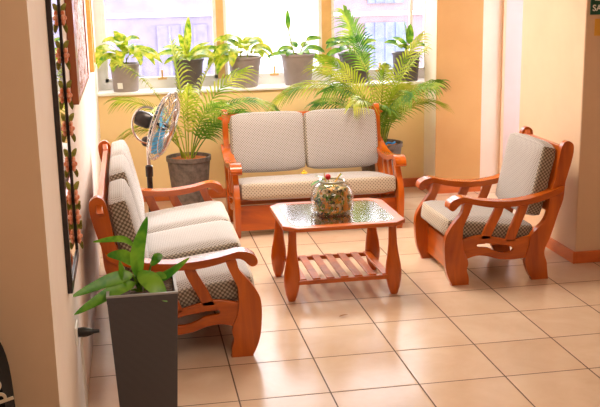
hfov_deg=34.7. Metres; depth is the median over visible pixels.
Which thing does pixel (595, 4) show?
exit sign
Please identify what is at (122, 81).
potted plant
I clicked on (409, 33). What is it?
potted plant
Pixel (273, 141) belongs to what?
cushion
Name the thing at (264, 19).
window
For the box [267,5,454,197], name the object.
potted palm
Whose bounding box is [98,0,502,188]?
wall
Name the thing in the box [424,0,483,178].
wall pillar
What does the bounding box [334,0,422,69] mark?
building
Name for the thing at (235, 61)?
potted plant
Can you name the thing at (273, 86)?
trim ledge
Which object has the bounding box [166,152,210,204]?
pot
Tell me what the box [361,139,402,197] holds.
pot
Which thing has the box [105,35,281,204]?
potted palm
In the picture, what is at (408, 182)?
baseboard
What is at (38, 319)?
wall
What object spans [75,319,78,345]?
wall socket
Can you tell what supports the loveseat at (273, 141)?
on the floor
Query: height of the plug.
0.528 m
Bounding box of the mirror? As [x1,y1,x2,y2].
[45,0,83,293]
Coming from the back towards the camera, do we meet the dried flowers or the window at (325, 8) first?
the window at (325, 8)
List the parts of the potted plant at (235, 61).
pot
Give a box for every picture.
[64,0,88,104]
[85,0,95,71]
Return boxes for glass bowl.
[310,177,353,213]
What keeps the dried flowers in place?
in the glass bowl
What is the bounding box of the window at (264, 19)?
[226,0,317,73]
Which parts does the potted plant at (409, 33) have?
pot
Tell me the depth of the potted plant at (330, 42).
9.05 m
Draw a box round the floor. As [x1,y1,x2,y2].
[88,183,599,406]
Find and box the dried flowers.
[313,184,350,214]
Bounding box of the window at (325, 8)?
[93,0,424,89]
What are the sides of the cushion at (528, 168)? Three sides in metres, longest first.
0.602 x 0.507 x 0.130 m
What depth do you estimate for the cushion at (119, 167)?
5.62 m
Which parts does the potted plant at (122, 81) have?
pot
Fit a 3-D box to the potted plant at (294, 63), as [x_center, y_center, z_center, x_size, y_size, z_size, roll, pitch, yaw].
[-0.033,-1.458,8.978,0.436,0.697,0.353,-13,18,-42]
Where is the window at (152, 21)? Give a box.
[104,0,213,78]
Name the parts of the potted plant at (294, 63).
stem, pot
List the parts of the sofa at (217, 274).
rail, leg, leg, armrest, armrest, leg, rail, leg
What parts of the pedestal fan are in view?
handle, motor, blade, blade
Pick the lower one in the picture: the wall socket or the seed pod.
the wall socket
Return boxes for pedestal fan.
[131,91,179,211]
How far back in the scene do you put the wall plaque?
6.38 m
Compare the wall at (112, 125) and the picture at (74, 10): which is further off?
the wall at (112, 125)
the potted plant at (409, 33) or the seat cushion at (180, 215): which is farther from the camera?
the potted plant at (409, 33)
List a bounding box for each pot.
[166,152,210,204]
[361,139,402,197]
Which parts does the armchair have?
leg, leg, armrest, rail, armrest, leg, rail, leg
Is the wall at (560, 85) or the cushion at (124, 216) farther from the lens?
the wall at (560, 85)
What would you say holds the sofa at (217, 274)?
on the floor
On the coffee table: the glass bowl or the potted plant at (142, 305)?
the glass bowl
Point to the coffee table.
(369, 213)
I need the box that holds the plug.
[78,327,99,406]
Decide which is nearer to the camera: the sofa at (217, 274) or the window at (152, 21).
the sofa at (217, 274)
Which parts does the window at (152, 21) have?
cornice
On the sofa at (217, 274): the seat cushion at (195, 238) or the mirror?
the seat cushion at (195, 238)
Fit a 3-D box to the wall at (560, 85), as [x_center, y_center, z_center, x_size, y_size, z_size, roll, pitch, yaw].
[2.580,-1.103,7.067,1.575,2.790,1.058,-3,13,-10]
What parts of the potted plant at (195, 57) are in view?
pot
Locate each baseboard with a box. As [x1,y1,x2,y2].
[143,177,420,201]
[426,184,480,193]
[532,226,599,263]
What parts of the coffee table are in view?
leg, leg, shelf rail, glass, table frame, shelf rail, leg, leg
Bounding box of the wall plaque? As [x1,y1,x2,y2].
[594,19,599,35]
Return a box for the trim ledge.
[98,78,424,96]
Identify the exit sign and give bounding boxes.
[590,0,599,14]
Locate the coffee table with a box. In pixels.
[269,198,404,301]
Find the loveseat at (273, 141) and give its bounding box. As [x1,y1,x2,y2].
[217,103,406,237]
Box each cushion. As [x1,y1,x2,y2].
[108,179,148,273]
[109,154,146,242]
[110,140,144,215]
[145,200,229,233]
[146,220,240,258]
[175,249,254,307]
[229,111,305,172]
[238,171,395,200]
[303,108,377,168]
[421,200,531,238]
[496,133,555,215]
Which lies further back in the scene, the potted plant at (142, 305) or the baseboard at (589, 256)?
the baseboard at (589, 256)
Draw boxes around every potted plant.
[73,217,188,406]
[95,31,162,91]
[158,17,216,89]
[207,34,272,87]
[267,10,324,85]
[326,34,376,82]
[384,20,424,80]
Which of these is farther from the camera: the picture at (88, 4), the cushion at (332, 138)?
the cushion at (332, 138)
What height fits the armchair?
0.923 m
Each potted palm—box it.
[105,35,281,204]
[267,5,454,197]
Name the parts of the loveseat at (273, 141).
leg, rail, armrest, leg, rail, rail, leg, rail, armrest, leg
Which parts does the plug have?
cord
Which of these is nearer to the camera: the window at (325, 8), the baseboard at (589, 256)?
the baseboard at (589, 256)
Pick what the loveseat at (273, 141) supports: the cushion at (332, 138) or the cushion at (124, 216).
the cushion at (332, 138)
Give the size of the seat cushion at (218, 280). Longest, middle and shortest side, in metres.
0.630 x 0.599 x 0.179 m
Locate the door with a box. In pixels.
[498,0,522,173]
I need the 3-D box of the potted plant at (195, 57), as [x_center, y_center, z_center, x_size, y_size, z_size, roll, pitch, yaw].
[-1.008,-1.374,8.790,0.654,0.655,0.407,-3,13,-10]
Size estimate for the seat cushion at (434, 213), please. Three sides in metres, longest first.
0.630 x 0.602 x 0.179 m
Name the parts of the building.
cornice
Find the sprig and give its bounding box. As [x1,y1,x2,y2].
[311,173,342,185]
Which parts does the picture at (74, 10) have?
floral panel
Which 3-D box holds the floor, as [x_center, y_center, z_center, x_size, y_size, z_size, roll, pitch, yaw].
[1.064,1.030,4.476,5.670,0.135,10.890,-3,13,-10]
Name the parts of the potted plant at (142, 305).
planter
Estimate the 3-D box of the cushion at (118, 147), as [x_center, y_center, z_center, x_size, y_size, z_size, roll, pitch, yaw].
[-1.146,-0.147,6.386,0.130,0.507,0.599,-16,15,-7]
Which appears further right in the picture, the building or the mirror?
the building
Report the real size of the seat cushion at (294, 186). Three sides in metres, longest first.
1.267 x 0.628 x 0.174 m
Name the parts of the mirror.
glass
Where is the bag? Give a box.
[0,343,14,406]
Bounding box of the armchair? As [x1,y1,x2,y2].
[414,126,573,285]
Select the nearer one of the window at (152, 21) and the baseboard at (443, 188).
the baseboard at (443, 188)
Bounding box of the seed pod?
[343,191,347,211]
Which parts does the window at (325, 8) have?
sash, sash, sash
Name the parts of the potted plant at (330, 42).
pot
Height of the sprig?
0.101 m
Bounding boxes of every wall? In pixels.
[0,0,101,406]
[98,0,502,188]
[519,0,599,251]
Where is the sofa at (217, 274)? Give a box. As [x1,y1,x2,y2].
[89,140,261,357]

